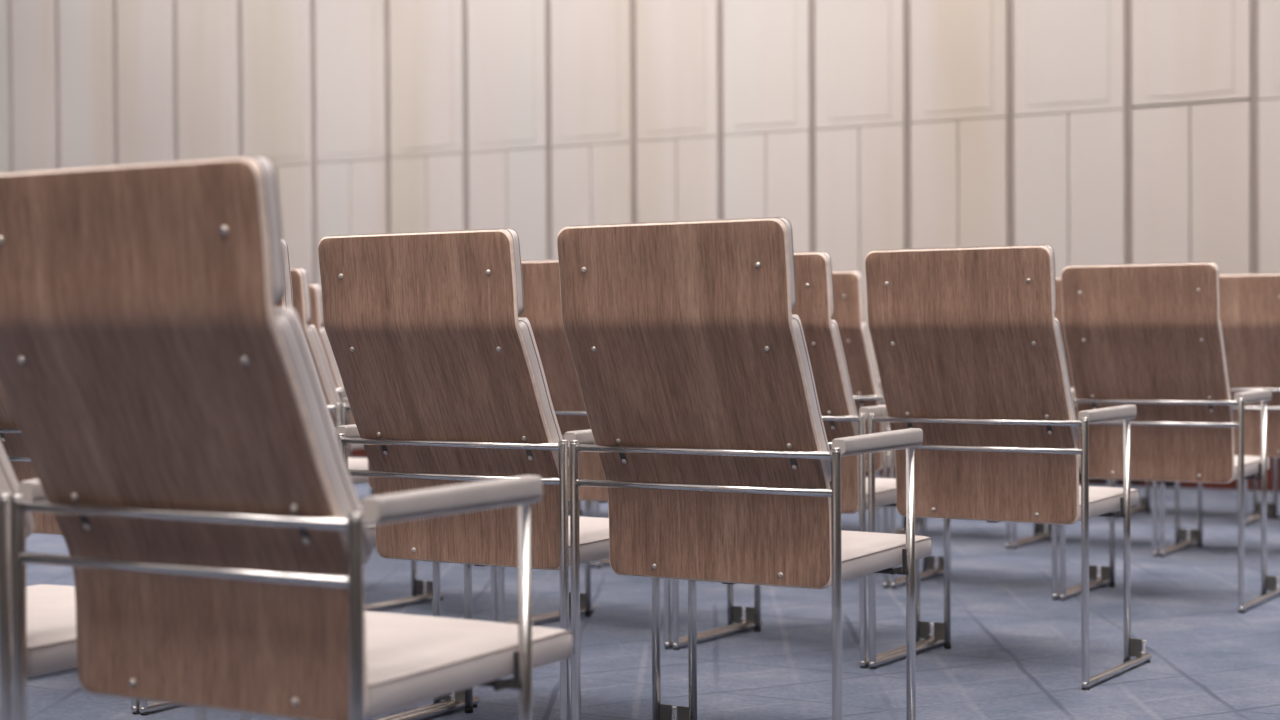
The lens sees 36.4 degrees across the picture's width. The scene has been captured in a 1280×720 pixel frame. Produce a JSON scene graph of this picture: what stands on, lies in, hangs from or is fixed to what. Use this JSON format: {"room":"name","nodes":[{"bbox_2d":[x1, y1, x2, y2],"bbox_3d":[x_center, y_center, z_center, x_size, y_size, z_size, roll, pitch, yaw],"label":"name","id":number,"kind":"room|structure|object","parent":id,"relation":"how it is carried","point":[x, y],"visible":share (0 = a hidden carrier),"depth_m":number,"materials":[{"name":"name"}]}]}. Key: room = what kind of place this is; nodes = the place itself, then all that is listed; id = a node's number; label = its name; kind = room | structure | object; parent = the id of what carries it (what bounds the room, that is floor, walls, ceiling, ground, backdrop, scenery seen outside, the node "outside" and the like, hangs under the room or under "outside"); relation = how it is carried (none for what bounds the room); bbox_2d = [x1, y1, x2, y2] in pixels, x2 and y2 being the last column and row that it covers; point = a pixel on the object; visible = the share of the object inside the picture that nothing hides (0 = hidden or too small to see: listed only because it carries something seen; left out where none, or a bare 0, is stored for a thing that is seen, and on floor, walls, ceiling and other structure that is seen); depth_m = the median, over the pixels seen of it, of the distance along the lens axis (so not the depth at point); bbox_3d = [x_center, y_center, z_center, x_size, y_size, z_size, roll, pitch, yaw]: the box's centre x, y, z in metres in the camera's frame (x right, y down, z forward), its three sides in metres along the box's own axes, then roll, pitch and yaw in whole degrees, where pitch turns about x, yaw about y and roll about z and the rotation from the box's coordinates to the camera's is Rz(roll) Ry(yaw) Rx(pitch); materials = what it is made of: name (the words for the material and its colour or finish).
{"room":"conference hall","nodes":[
{"label":"conference hall","id":0,"kind":"room"},
{"bbox_2d":[0,0,1279,395],"bbox_3d":[0.455,-1.465,12.228,18.500,4.300,0.201,0,1,32],"label":"wall","id":1,"kind":"structure","parent":0,"point":[1192,94],"depth_m":12.13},
{"bbox_2d":[10,0,12,171],"bbox_3d":[-4.985,-1.577,15.527,0.040,4.100,0.048,0,1,32],"label":"trim","id":2,"kind":"structure","parent":1,"relation":"attached to","point":[10,0],"depth_m":15.50,"materials":[{"name":"metal"}]},
{"bbox_2d":[57,0,59,168],"bbox_3d":[-4.527,-1.576,15.243,0.040,4.100,0.048,0,1,32],"label":"trim","id":3,"kind":"structure","parent":1,"relation":"attached to","point":[57,0],"depth_m":15.21,"materials":[{"name":"metal"}]},
{"bbox_2d":[115,0,117,164],"bbox_3d":[-3.984,-1.575,14.906,0.040,4.100,0.048,0,1,32],"label":"trim","id":4,"kind":"structure","parent":1,"relation":"attached to","point":[115,0],"depth_m":14.88,"materials":[{"name":"metal"}]},
{"bbox_2d":[175,0,177,160],"bbox_3d":[-3.447,-1.573,14.573,0.040,4.100,0.048,0,1,32],"label":"trim","id":5,"kind":"structure","parent":1,"relation":"attached to","point":[175,0],"depth_m":14.54,"materials":[{"name":"metal"}]},
{"bbox_2d":[240,0,242,156],"bbox_3d":[-2.892,-1.572,14.229,0.040,4.100,0.048,0,1,32],"label":"trim","id":6,"kind":"structure","parent":1,"relation":"attached to","point":[241,75],"depth_m":14.20,"materials":[{"name":"metal"}]},
{"bbox_2d":[313,0,316,283],"bbox_3d":[-2.299,-1.570,13.861,0.040,4.100,0.048,0,1,32],"label":"trim","id":7,"kind":"structure","parent":1,"relation":"attached to","point":[314,60],"depth_m":13.84,"materials":[{"name":"metal"}]},
{"bbox_2d":[387,0,390,232],"bbox_3d":[-1.729,-1.569,13.507,0.040,4.100,0.048,0,1,32],"label":"trim","id":8,"kind":"structure","parent":1,"relation":"attached to","point":[388,42],"depth_m":13.49,"materials":[{"name":"metal"}]},
{"bbox_2d":[464,0,468,229],"bbox_3d":[-1.158,-1.568,13.153,0.040,4.100,0.048,0,1,32],"label":"trim","id":9,"kind":"structure","parent":1,"relation":"attached to","point":[465,1],"depth_m":13.14,"materials":[{"name":"metal"}]},
{"bbox_2d":[547,0,554,259],"bbox_3d":[-0.583,-1.566,12.796,0.040,4.100,0.048,0,1,32],"label":"trim","id":10,"kind":"structure","parent":1,"relation":"attached to","point":[548,1],"depth_m":12.78,"materials":[{"name":"metal"}]},
{"bbox_2d":[632,0,639,222],"bbox_3d":[-0.025,-1.565,12.450,0.040,4.100,0.048,0,1,32],"label":"trim","id":11,"kind":"structure","parent":1,"relation":"attached to","point":[635,141],"depth_m":12.43,"materials":[{"name":"metal"}]},
{"bbox_2d":[719,0,725,219],"bbox_3d":[0.515,-1.563,12.114,0.040,4.100,0.048,0,1,32],"label":"trim","id":12,"kind":"structure","parent":1,"relation":"attached to","point":[721,106],"depth_m":12.10,"materials":[{"name":"metal"}]},
{"bbox_2d":[811,0,818,251],"bbox_3d":[1.056,-1.562,11.779,0.040,4.100,0.048,0,1,32],"label":"trim","id":13,"kind":"structure","parent":1,"relation":"attached to","point":[813,73],"depth_m":11.77,"materials":[{"name":"metal"}]},
{"bbox_2d":[352,449,1279,490],"bbox_3d":[0.407,0.567,12.158,18.500,0.240,0.030,0,1,32],"label":"baseboard","id":14,"kind":"structure","parent":1,"relation":"attached to","point":[361,453],"depth_m":10.49,"materials":[{"name":"red wood"}]},
{"bbox_2d":[905,0,912,248],"bbox_3d":[1.583,-1.561,11.452,0.040,4.100,0.048,0,1,32],"label":"trim","id":15,"kind":"structure","parent":1,"relation":"attached to","point":[907,2],"depth_m":11.44,"materials":[{"name":"metal"}]},
{"bbox_2d":[1008,0,1016,245],"bbox_3d":[2.123,-1.560,11.117,0.040,4.100,0.048,0,1,32],"label":"trim","id":16,"kind":"structure","parent":1,"relation":"attached to","point":[1011,116],"depth_m":11.11,"materials":[{"name":"metal"}]},
{"bbox_2d":[1079,467,1139,482],"bbox_3d":[2.434,0.587,10.873,0.720,0.170,0.018,0,1,32],"label":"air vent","id":17,"kind":"object","parent":1,"relation":"attached to","point":[1105,480],"visible":0.03,"depth_m":10.79,"materials":[{"name":"black metal"}]},
{"bbox_2d":[1126,0,1134,263],"bbox_3d":[2.704,-1.558,10.756,0.040,4.100,0.048,0,1,32],"label":"trim","id":18,"kind":"structure","parent":1,"relation":"attached to","point":[1129,253],"depth_m":10.75,"materials":[{"name":"metal"}]},
{"bbox_2d":[1251,0,1258,273],"bbox_3d":[3.284,-1.557,10.396,0.040,4.100,0.048,0,1,32],"label":"trim","id":19,"kind":"structure","parent":1,"relation":"attached to","point":[1254,3],"depth_m":10.39,"materials":[{"name":"metal"}]},
{"bbox_2d":[26,457,1279,719],"bbox_3d":[-3.333,0.840,6.132,18.500,0.100,14.620,0,1,32],"label":"floor","id":20,"kind":"structure","parent":0,"point":[1015,653],"depth_m":5.45,"materials":[{"name":"blue carpet"}]},
{"bbox_2d":[0,379,154,714],"bbox_3d":[-1.264,0.269,4.729,0.588,1.057,0.669,0,1,32],"label":"chair","id":21,"kind":"object","parent":20,"relation":"on","point":[11,439],"visible":0.1,"depth_m":4.64,"materials":[{"name":"leather"}]},
{"bbox_2d":[0,441,206,719],"bbox_3d":[-0.958,0.292,2.881,0.588,1.057,0.669,0,1,31],"label":"chair","id":22,"kind":"object","parent":20,"relation":"on","point":[51,609],"visible":0.32,"depth_m":2.66,"materials":[{"name":"fabric"}]},
{"bbox_2d":[0,441,34,536],"bbox_3d":[-1.069,0.094,2.703,0.472,0.315,0.184,0,1,31],"label":"cushion","id":23,"kind":"object","parent":22,"relation":"on","point":[9,484],"depth_m":2.62,"materials":[{"name":"beige fabric"}]},
{"bbox_2d":[26,584,76,675],"bbox_3d":[-0.911,0.401,2.969,0.464,0.055,0.472,0,1,31],"label":"seat cushion","id":24,"kind":"object","parent":22,"relation":"on","point":[51,609],"depth_m":2.77,"materials":[{"name":"beige fabric"}]},
{"bbox_2d":[0,156,572,719],"bbox_3d":[-0.454,0.293,2.582,0.588,1.057,0.669,0,1,31],"label":"chair","id":25,"kind":"object","parent":20,"relation":"on","point":[175,423],"visible":1,"depth_m":2.37,"materials":[{"name":"brown wood"}]},
{"bbox_2d":[251,157,285,303],"bbox_3d":[-0.613,-0.146,2.321,0.472,0.169,0.048,0,1,31],"label":"cushion","id":26,"kind":"object","parent":25,"relation":"on","point":[268,281],"depth_m":2.19,"materials":[{"name":"beige fabric"}]},
{"bbox_2d":[274,307,372,562],"bbox_3d":[-0.565,0.096,2.403,0.472,0.315,0.184,0,1,31],"label":"cushion","id":27,"kind":"object","parent":25,"relation":"on","point":[313,486],"depth_m":2.28,"materials":[{"name":"beige fabric"}]},
{"bbox_2d":[365,611,572,717],"bbox_3d":[-0.408,0.402,2.669,0.464,0.055,0.472,0,1,31],"label":"seat cushion","id":28,"kind":"object","parent":25,"relation":"on","point":[411,659],"depth_m":2.58,"materials":[{"name":"white fabric"}]},
{"bbox_2d":[139,239,454,719],"bbox_3d":[-0.766,0.270,4.420,0.588,1.057,0.669,0,1,32],"label":"chair","id":29,"kind":"object","parent":20,"relation":"on","point":[145,708],"visible":0.05,"depth_m":4.35,"materials":[{"name":"metal"}]},
{"bbox_2d":[283,240,292,307],"bbox_3d":[-0.930,-0.169,4.163,0.472,0.169,0.048,0,1,32],"label":"cushion","id":30,"kind":"object","parent":29,"relation":"on","point":[288,298],"depth_m":4.04,"materials":[{"name":"white fabric"}]},
{"bbox_2d":[360,505,375,544],"bbox_3d":[-0.718,0.379,4.507,0.464,0.055,0.472,0,1,32],"label":"seat cushion","id":31,"kind":"object","parent":29,"relation":"on","point":[371,528],"depth_m":4.28,"materials":[{"name":"beige fabric"}]},
{"bbox_2d":[306,284,363,449],"bbox_3d":[-1.294,0.224,8.060,0.588,1.057,0.669,0,1,32],"label":"chair","id":32,"kind":"object","parent":20,"relation":"on","point":[317,321],"visible":0.12,"depth_m":7.69,"materials":[{"name":"leather"}]},
{"bbox_2d":[314,284,323,325],"bbox_3d":[-1.458,-0.215,7.803,0.472,0.169,0.048,0,1,32],"label":"cushion","id":33,"kind":"object","parent":32,"relation":"on","point":[318,309],"depth_m":7.66,"materials":[{"name":"beige fabric"}]},
{"bbox_2d":[320,327,346,397],"bbox_3d":[-1.408,0.026,7.884,0.472,0.315,0.184,0,1,32],"label":"cushion","id":34,"kind":"object","parent":32,"relation":"on","point":[334,370],"depth_m":7.73,"materials":[{"name":"white fabric"}]},
{"bbox_2d":[351,444,363,449],"bbox_3d":[-1.246,0.333,8.147,0.464,0.055,0.472,0,1,32],"label":"seat cushion","id":35,"kind":"object","parent":32,"relation":"on","point":[354,446],"depth_m":7.87,"materials":[{"name":"white fabric"}]},
{"bbox_2d":[321,294,361,504],"bbox_3d":[-1.163,0.203,9.542,0.588,1.057,0.669,0,1,32],"label":"chair","id":36,"kind":"object","parent":20,"relation":"on","point":[352,418],"visible":0.02,"depth_m":9.51,"materials":[{"name":"leather"}]},
{"bbox_2d":[290,268,425,605],"bbox_3d":[-1.028,0.247,6.230,0.588,1.057,0.669,0,1,33],"label":"chair","id":37,"kind":"object","parent":20,"relation":"on","point":[299,276],"visible":0.15,"depth_m":5.90,"materials":[{"name":"leather"}]},
{"bbox_2d":[298,268,310,323],"bbox_3d":[-1.196,-0.192,5.976,0.472,0.169,0.048,0,1,33],"label":"cushion","id":38,"kind":"object","parent":37,"relation":"on","point":[304,307],"depth_m":5.84,"materials":[{"name":"beige fabric"}]},
{"bbox_2d":[306,325,340,405],"bbox_3d":[-1.145,0.050,6.056,0.472,0.315,0.184,0,1,33],"label":"cushion","id":39,"kind":"object","parent":37,"relation":"on","point":[312,337],"depth_m":5.90,"materials":[{"name":"white fabric"}]},
{"bbox_2d":[348,457,367,484],"bbox_3d":[-0.979,0.356,6.316,0.464,0.055,0.472,0,1,33],"label":"seat cushion","id":40,"kind":"object","parent":37,"relation":"on","point":[353,463],"depth_m":6.15,"materials":[{"name":"beige fabric"}]},
{"bbox_2d":[347,411,375,545],"bbox_3d":[-0.796,0.225,7.751,0.588,1.057,0.669,0,1,32],"label":"chair","id":41,"kind":"object","parent":20,"relation":"on","point":[348,412],"visible":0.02,"depth_m":7.71,"materials":[{"name":"leather"}]},
{"bbox_2d":[359,488,374,501],"bbox_3d":[-1.661,0.202,9.851,0.588,1.057,0.669,0,1,32],"label":"chair","id":42,"kind":"object","parent":20,"relation":"on","point":[371,490],"visible":0.02,"depth_m":9.87,"materials":[{"name":"metal"}]},
{"bbox_2d":[341,403,570,622],"bbox_3d":[-0.536,0.248,5.913,0.588,1.057,0.669,0,1,33],"label":"chair","id":43,"kind":"object","parent":20,"relation":"on","point":[344,408],"visible":0.05,"depth_m":5.90,"materials":[{"name":"metal"}]},
{"bbox_2d":[318,228,676,719],"bbox_3d":[-0.268,0.271,4.111,0.588,1.057,0.669,0,1,32],"label":"chair","id":44,"kind":"object","parent":20,"relation":"on","point":[445,384],"visible":0.85,"depth_m":3.89,"materials":[{"name":"wood"}]},
{"bbox_2d":[506,229,523,314],"bbox_3d":[-0.432,-0.167,3.854,0.472,0.169,0.048,0,1,32],"label":"cushion","id":45,"kind":"object","parent":44,"relation":"on","point":[514,281],"depth_m":3.71,"materials":[{"name":"beige fabric"}]},
{"bbox_2d":[518,318,568,465],"bbox_3d":[-0.382,0.074,3.935,0.472,0.315,0.184,0,1,32],"label":"cushion","id":46,"kind":"object","parent":44,"relation":"on","point":[538,426],"depth_m":3.80,"materials":[{"name":"white fabric"}]},
{"bbox_2d":[568,516,608,565],"bbox_3d":[-0.220,0.380,4.198,0.464,0.055,0.472,0,1,32],"label":"seat cushion","id":47,"kind":"object","parent":44,"relation":"on","point":[594,531],"depth_m":4.00,"materials":[{"name":"beige fabric"}]},
{"bbox_2d":[568,500,583,514],"bbox_3d":[-0.167,0.205,8.924,0.588,1.057,0.669,0,1,32],"label":"chair","id":48,"kind":"object","parent":20,"relation":"on","point":[581,510],"visible":0.02,"depth_m":9.21,"materials":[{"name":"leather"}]},
{"bbox_2d":[590,501,608,567],"bbox_3d":[-0.299,0.226,7.442,0.588,1.057,0.669,0,1,32],"label":"chair","id":49,"kind":"object","parent":20,"relation":"on","point":[591,502],"visible":0.02,"depth_m":7.11,"materials":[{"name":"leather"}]},
{"bbox_2d":[595,501,609,567],"bbox_3d":[0.199,0.227,7.133,0.588,1.057,0.669,0,1,32],"label":"chair","id":50,"kind":"object","parent":20,"relation":"on","point":[598,563],"visible":0.02,"depth_m":7.10,"materials":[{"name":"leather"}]},
{"bbox_2d":[498,260,745,648],"bbox_3d":[-0.043,0.250,5.596,0.588,1.057,0.669,0,1,33],"label":"chair","id":51,"kind":"object","parent":20,"relation":"on","point":[541,279],"visible":0.12,"depth_m":5.40,"materials":[{"name":"wood"}]},
{"bbox_2d":[557,217,931,719],"bbox_3d":[0.230,0.272,3.802,0.588,1.057,0.669,0,1,32],"label":"chair","id":52,"kind":"object","parent":20,"relation":"on","point":[688,348],"visible":1,"depth_m":3.60,"materials":[{"name":"wood"}]},
{"bbox_2d":[779,218,794,309],"bbox_3d":[0.066,-0.166,3.545,0.472,0.169,0.048,0,1,32],"label":"cushion","id":53,"kind":"object","parent":52,"relation":"on","point":[786,253],"depth_m":3.40,"materials":[{"name":"grey leather"}]},
{"bbox_2d":[792,314,830,481],"bbox_3d":[0.116,0.075,3.626,0.472,0.315,0.184,0,1,32],"label":"cushion","id":54,"kind":"object","parent":52,"relation":"on","point":[809,438],"depth_m":3.49,"materials":[{"name":"beige fabric"}]},
{"bbox_2d":[841,530,930,581],"bbox_3d":[0.278,0.382,3.889,0.464,0.055,0.472,0,1,32],"label":"seat cushion","id":55,"kind":"object","parent":52,"relation":"on","point":[863,553],"depth_m":3.80,"materials":[{"name":"beige fabric"}]},
{"bbox_2d":[672,252,933,667],"bbox_3d":[0.450,0.251,5.279,0.588,1.057,0.669,0,1,33],"label":"chair","id":56,"kind":"object","parent":20,"relation":"on","point":[814,306],"visible":0.33,"depth_m":4.96,"materials":[{"name":"wood"}]},
{"bbox_2d":[822,252,832,315],"bbox_3d":[0.282,-0.187,5.024,0.472,0.169,0.048,0,1,33],"label":"cushion","id":57,"kind":"object","parent":56,"relation":"on","point":[827,281],"depth_m":4.88,"materials":[{"name":"beige fabric"}]},
{"bbox_2d":[831,320,858,434],"bbox_3d":[0.333,0.054,5.104,0.472,0.315,0.184,0,1,33],"label":"cushion","id":58,"kind":"object","parent":56,"relation":"on","point":[843,408],"depth_m":4.97,"materials":[{"name":"beige fabric"}]},
{"bbox_2d":[866,477,895,508],"bbox_3d":[0.499,0.360,5.364,0.464,0.055,0.472,0,1,33],"label":"seat cushion","id":59,"kind":"object","parent":56,"relation":"on","point":[885,488],"depth_m":5.20,"materials":[{"name":"beige fabric"}]},
{"bbox_2d":[831,271,937,587],"bbox_3d":[0.697,0.229,6.823,0.588,1.057,0.669,0,1,32],"label":"chair","id":60,"kind":"object","parent":20,"relation":"on","point":[848,314],"visible":0.23,"depth_m":6.49,"materials":[{"name":"wood"}]},
{"bbox_2d":[855,271,863,318],"bbox_3d":[0.533,-0.210,6.566,0.472,0.169,0.048,0,1,32],"label":"cushion","id":61,"kind":"object","parent":60,"relation":"on","point":[859,305],"depth_m":6.42,"materials":[{"name":"beige fabric"}]},
{"bbox_2d":[862,323,881,404],"bbox_3d":[0.583,0.032,6.647,0.472,0.315,0.184,0,1,32],"label":"cushion","id":62,"kind":"object","parent":60,"relation":"on","point":[871,393],"depth_m":6.51,"materials":[{"name":"beige fabric"}]},
{"bbox_2d":[882,451,895,468],"bbox_3d":[0.745,0.338,6.910,0.464,0.055,0.472,0,1,32],"label":"seat cushion","id":63,"kind":"object","parent":60,"relation":"on","point":[888,451],"depth_m":6.64,"materials":[{"name":"beige fabric"}]},
{"bbox_2d":[877,378,905,532],"bbox_3d":[0.829,0.208,8.306,0.588,1.057,0.669,0,1,32],"label":"chair","id":64,"kind":"object","parent":20,"relation":"on","point":[878,379],"visible":0.02,"depth_m":8.33,"materials":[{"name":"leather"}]},
{"bbox_2d":[876,382,1047,547],"bbox_3d":[1.326,0.209,7.997,0.588,1.057,0.669,0,1,32],"label":"chair","id":65,"kind":"object","parent":20,"relation":"on","point":[1039,528],"visible":0.04,"depth_m":7.96,"materials":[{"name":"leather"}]},
{"bbox_2d":[890,389,1100,599],"bbox_3d":[1.195,0.230,6.514,0.588,1.057,0.669,0,1,32],"label":"chair","id":66,"kind":"object","parent":20,"relation":"on","point":[1093,575],"visible":0.04,"depth_m":6.48,"materials":[{"name":"metal"}]},
{"bbox_2d":[865,245,1151,689],"bbox_3d":[0.942,0.252,4.961,0.588,1.057,0.669,0,1,33],"label":"chair","id":67,"kind":"object","parent":20,"relation":"on","point":[967,342],"visible":0.94,"depth_m":4.76,"materials":[{"name":"wood"}]},
{"bbox_2d":[1045,245,1055,312],"bbox_3d":[0.774,-0.186,4.707,0.472,0.169,0.048,0,1,33],"label":"cushion","id":68,"kind":"object","parent":67,"relation":"on","point":[1050,279],"depth_m":4.56,"materials":[{"name":"white fabric"}]},
{"bbox_2d":[1055,318,1078,441],"bbox_3d":[0.826,0.055,4.787,0.472,0.315,0.184,0,1,33],"label":"cushion","id":69,"kind":"object","parent":67,"relation":"on","point":[1066,430],"depth_m":4.65,"materials":[{"name":"beige fabric"}]},
{"bbox_2d":[1078,486,1137,520],"bbox_3d":[0.992,0.362,5.047,0.464,0.055,0.472,0,1,33],"label":"seat cushion","id":70,"kind":"object","parent":67,"relation":"on","point":[1103,501],"depth_m":4.97,"materials":[{"name":"beige fabric"}]},
{"bbox_2d":[1012,278,1189,556],"bbox_3d":[1.824,0.210,7.688,0.588,1.057,0.669,0,1,32],"label":"chair","id":71,"kind":"object","parent":20,"relation":"on","point":[1180,534],"visible":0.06,"depth_m":7.54,"materials":[{"name":"leather"}]},
{"bbox_2d":[1107,479,1139,518],"bbox_3d":[2.006,0.189,9.172,0.588,1.057,0.669,0,1,32],"label":"chair","id":72,"kind":"object","parent":20,"relation":"on","point":[1133,506],"visible":0.02,"depth_m":9.18,"materials":[{"name":"metal"}]},
{"bbox_2d":[1059,262,1279,612],"bbox_3d":[1.692,0.231,6.205,0.588,1.057,0.669,0,1,32],"label":"chair","id":73,"kind":"object","parent":20,"relation":"on","point":[1149,337],"visible":0.92,"depth_m":5.99,"materials":[{"name":"wood"}]},
{"bbox_2d":[1213,263,1219,313],"bbox_3d":[1.528,-0.207,5.948,0.472,0.169,0.048,0,1,32],"label":"cushion","id":74,"kind":"object","parent":73,"relation":"on","point":[1216,287],"depth_m":5.80,"materials":[{"name":"beige fabric"}]},
{"bbox_2d":[1220,322,1232,416],"bbox_3d":[1.578,0.034,6.029,0.472,0.315,0.184,0,1,32],"label":"cushion","id":75,"kind":"object","parent":73,"relation":"on","point":[1226,403],"depth_m":5.89,"materials":[{"name":"beige fabric"}]},
{"bbox_2d":[1232,455,1269,480],"bbox_3d":[1.741,0.341,6.291,0.464,0.055,0.472,0,1,32],"label":"seat cushion","id":76,"kind":"object","parent":73,"relation":"on","point":[1252,464],"depth_m":6.22,"materials":[{"name":"beige fabric"}]},
{"bbox_2d":[1115,473,1260,524],"bbox_3d":[2.504,0.190,8.863,0.588,1.057,0.669,0,1,32],"label":"chair","id":77,"kind":"object","parent":20,"relation":"on","point":[1144,502],"visible":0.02,"depth_m":8.89,"materials":[{"name":"metal"}]},
{"bbox_2d":[1159,273,1279,556],"bbox_3d":[2.322,0.211,7.379,0.588,1.057,0.669,0,1,32],"label":"chair","id":78,"kind":"object","parent":20,"relation":"on","point":[1249,317],"visible":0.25,"depth_m":7.12,"materials":[{"name":"wood"}]},
{"bbox_2d":[1244,457,1277,524],"bbox_3d":[3.002,0.192,8.554,0.588,1.057,0.669,0,1,32],"label":"chair","id":79,"kind":"object","parent":20,"relation":"on","point":[1271,507],"visible":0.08,"depth_m":8.84,"materials":[{"name":"metal"}]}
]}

